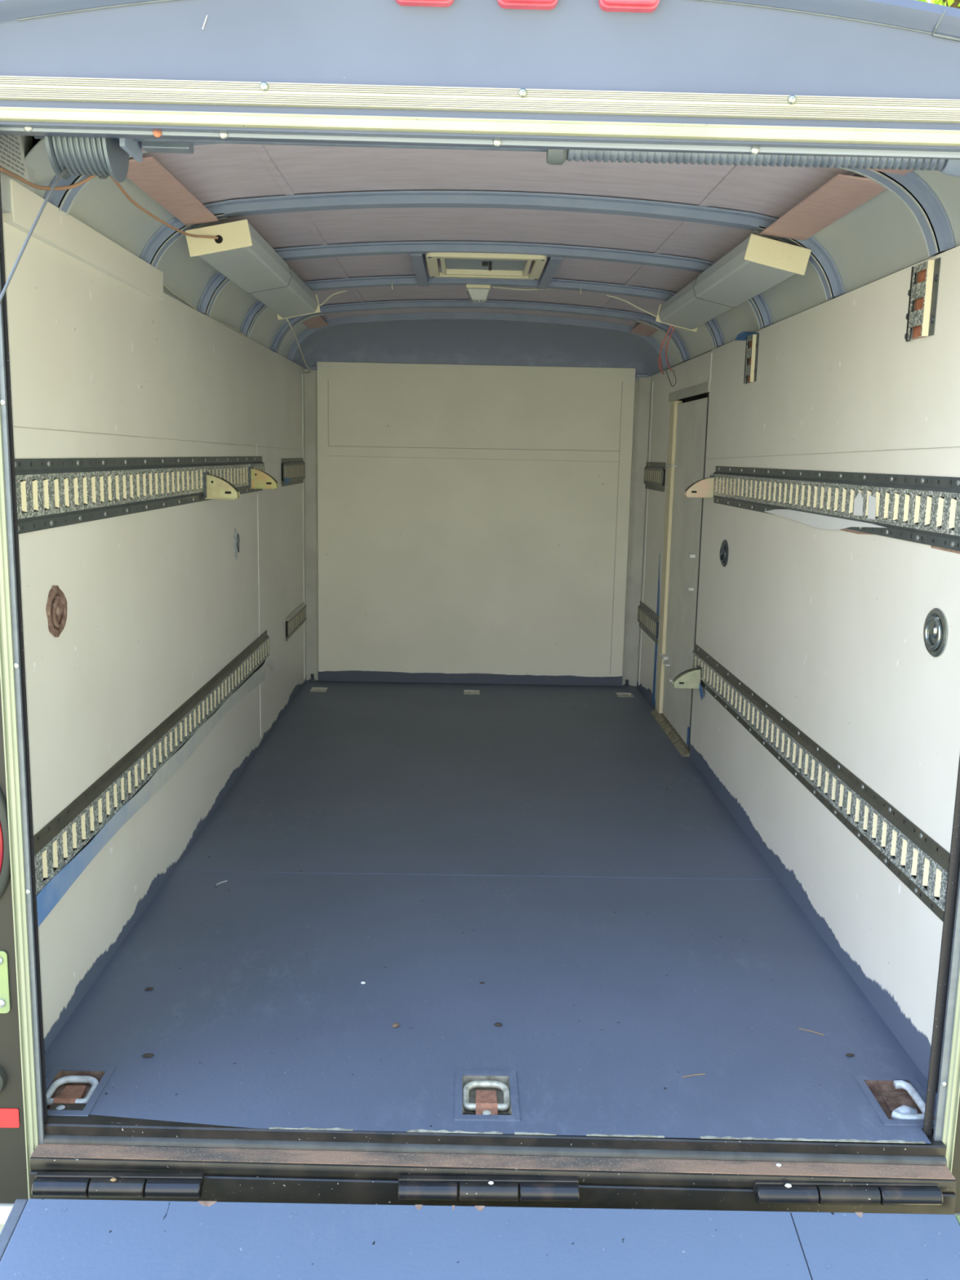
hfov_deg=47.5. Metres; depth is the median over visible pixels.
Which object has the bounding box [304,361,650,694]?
wall
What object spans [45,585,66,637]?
ring
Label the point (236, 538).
ring
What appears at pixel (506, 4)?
marker lamp
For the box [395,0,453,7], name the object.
marker lamp
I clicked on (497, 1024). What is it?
pebble
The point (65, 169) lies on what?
cable
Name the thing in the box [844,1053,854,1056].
chip
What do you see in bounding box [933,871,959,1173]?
trim
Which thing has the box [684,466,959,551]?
track
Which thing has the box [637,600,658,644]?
track
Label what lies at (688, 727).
tape
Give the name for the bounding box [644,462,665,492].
track
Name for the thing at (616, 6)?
marker lamp
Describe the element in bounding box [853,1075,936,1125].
tie-down ring
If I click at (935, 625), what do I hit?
ring
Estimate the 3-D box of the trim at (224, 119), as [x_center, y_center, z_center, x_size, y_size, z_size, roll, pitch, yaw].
[0.050,-0.728,1.568,1.820,0.034,0.031,1,10,-1]
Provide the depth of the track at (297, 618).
4.93 m
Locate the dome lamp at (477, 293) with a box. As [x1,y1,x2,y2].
[466,284,490,302]
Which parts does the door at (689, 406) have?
head trim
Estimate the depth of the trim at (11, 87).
1.54 m
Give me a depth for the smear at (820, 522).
2.65 m
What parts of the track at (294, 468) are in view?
slot plate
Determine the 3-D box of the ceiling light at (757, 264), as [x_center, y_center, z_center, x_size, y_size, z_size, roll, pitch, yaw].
[0.691,-1.015,3.487,0.162,0.189,1.848,1,10,-1]
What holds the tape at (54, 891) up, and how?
attached to the track at (57, 840)
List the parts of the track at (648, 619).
slot plate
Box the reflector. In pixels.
[0,1108,19,1127]
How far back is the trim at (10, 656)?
1.71 m
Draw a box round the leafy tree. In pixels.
[916,0,959,8]
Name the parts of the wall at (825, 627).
corner post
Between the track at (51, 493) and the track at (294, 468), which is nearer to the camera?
the track at (51, 493)
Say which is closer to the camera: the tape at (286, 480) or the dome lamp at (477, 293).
the dome lamp at (477, 293)
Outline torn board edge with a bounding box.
[840,528,959,554]
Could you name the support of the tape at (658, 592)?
attached to the wall at (825, 627)
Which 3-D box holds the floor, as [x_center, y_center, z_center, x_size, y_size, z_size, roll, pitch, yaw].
[-0.017,0.565,3.628,1.715,0.101,3.681,1,10,-1]
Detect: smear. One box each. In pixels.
[764,509,887,529]
[853,491,862,515]
[867,494,875,519]
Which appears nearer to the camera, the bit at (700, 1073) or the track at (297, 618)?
the bit at (700, 1073)
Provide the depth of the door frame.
1.54 m
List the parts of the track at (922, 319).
slot plate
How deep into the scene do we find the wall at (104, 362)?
2.51 m
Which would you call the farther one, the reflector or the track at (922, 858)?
the track at (922, 858)
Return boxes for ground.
[0,1223,4,1233]
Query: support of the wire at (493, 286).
attached to the ceiling
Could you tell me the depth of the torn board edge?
2.02 m
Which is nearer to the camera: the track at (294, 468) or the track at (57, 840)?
the track at (57, 840)
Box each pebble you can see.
[391,1022,399,1027]
[493,1022,502,1026]
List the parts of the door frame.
post, header panel, post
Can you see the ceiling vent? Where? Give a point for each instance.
(459, 265)
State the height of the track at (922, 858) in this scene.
0.136 m
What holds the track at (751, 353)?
attached to the wall at (825, 627)
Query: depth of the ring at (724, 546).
3.61 m
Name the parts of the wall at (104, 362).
plate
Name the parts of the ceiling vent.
lid, frame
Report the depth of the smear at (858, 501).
2.37 m
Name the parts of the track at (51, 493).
plate, track bracket, plate, plate, plate, plate, track bracket, plate, plate, plate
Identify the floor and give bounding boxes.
[44,680,937,1143]
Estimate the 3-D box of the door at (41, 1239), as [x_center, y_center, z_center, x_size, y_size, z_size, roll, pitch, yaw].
[0.030,1.244,0.889,1.517,0.400,1.802,1,10,-1]
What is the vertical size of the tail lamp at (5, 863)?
0.224 m
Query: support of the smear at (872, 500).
attached to the track at (917, 508)
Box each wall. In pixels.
[0,135,306,1051]
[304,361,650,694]
[636,245,959,1115]
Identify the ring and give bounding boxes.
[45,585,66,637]
[233,527,239,559]
[720,539,728,566]
[923,608,947,657]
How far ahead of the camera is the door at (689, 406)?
4.41 m
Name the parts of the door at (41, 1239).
edge rail, edge rail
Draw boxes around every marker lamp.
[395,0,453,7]
[497,0,557,9]
[598,0,659,13]
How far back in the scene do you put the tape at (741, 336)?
3.34 m
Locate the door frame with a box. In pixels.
[0,0,959,1223]
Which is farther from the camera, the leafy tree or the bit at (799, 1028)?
the leafy tree
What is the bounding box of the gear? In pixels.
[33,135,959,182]
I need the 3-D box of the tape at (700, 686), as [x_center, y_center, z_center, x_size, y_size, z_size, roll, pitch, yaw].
[0.788,0.185,3.895,0.001,0.055,0.080,1,10,-1]
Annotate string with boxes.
[666,369,676,386]
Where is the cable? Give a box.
[0,167,67,303]
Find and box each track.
[14,456,278,533]
[33,630,269,894]
[281,457,305,486]
[285,601,306,640]
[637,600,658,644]
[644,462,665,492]
[671,644,950,921]
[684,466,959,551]
[743,333,759,384]
[904,257,940,342]
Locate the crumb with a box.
[784,1183,791,1187]
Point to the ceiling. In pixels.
(357, 220)
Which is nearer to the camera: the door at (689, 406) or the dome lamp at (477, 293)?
the dome lamp at (477, 293)
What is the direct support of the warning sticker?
attached to the ceiling
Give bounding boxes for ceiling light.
[184,219,346,373]
[655,233,811,373]
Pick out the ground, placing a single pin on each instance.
(2, 1225)
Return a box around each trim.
[0,75,959,123]
[0,106,959,158]
[0,269,44,1199]
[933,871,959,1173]
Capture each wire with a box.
[0,166,96,190]
[98,175,217,239]
[163,282,197,311]
[221,322,246,337]
[492,285,551,290]
[605,294,656,317]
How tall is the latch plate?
0.108 m
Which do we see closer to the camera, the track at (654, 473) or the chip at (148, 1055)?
the chip at (148, 1055)
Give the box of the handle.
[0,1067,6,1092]
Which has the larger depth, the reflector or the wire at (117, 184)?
the wire at (117, 184)
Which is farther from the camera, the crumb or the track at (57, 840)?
the track at (57, 840)
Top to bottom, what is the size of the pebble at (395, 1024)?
0.008 m
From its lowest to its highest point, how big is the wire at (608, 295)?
0.080 m
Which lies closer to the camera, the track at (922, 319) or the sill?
the sill
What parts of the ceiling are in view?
cove panel, cove panel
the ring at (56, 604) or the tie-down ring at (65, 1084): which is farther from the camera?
the ring at (56, 604)
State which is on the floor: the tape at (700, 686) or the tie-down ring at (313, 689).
the tie-down ring at (313, 689)
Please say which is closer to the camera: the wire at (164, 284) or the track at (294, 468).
the wire at (164, 284)
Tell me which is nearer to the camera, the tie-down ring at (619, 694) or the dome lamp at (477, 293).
the dome lamp at (477, 293)
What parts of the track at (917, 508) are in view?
plate, plate, track bracket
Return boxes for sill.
[29,1102,955,1214]
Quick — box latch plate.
[0,950,10,1013]
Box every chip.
[141,1053,154,1057]
[144,986,153,991]
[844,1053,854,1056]
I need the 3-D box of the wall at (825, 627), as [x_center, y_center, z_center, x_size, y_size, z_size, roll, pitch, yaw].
[0.858,-0.195,3.557,0.091,1.740,3.729,1,10,-1]
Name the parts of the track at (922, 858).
plate, plate, track bracket, plate, plate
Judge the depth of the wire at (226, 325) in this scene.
3.58 m
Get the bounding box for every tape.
[36,662,265,926]
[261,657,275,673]
[284,477,290,485]
[652,558,659,706]
[686,726,689,746]
[698,683,702,700]
[734,331,758,340]
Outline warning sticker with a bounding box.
[0,134,29,181]
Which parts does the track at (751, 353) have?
slot plate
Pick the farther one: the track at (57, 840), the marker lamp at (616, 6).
the track at (57, 840)
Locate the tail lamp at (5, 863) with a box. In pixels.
[0,788,10,897]
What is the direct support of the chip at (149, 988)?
on the floor
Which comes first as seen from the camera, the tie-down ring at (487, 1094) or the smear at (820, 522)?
the tie-down ring at (487, 1094)
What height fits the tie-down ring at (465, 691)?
0.014 m
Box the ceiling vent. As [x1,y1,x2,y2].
[425,253,546,279]
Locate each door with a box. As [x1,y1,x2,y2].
[0,1198,959,1279]
[650,381,710,756]
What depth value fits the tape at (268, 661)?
4.23 m
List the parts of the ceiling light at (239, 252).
white wire, white wire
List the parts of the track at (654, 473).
slot plate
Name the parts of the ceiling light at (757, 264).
pink cord, pink cord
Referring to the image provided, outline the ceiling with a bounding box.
[24,135,959,381]
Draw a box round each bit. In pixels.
[682,1073,705,1077]
[799,1028,824,1035]
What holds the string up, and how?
hanging from the ceiling light at (757, 264)
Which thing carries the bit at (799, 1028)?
on the floor
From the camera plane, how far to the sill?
1.78 m

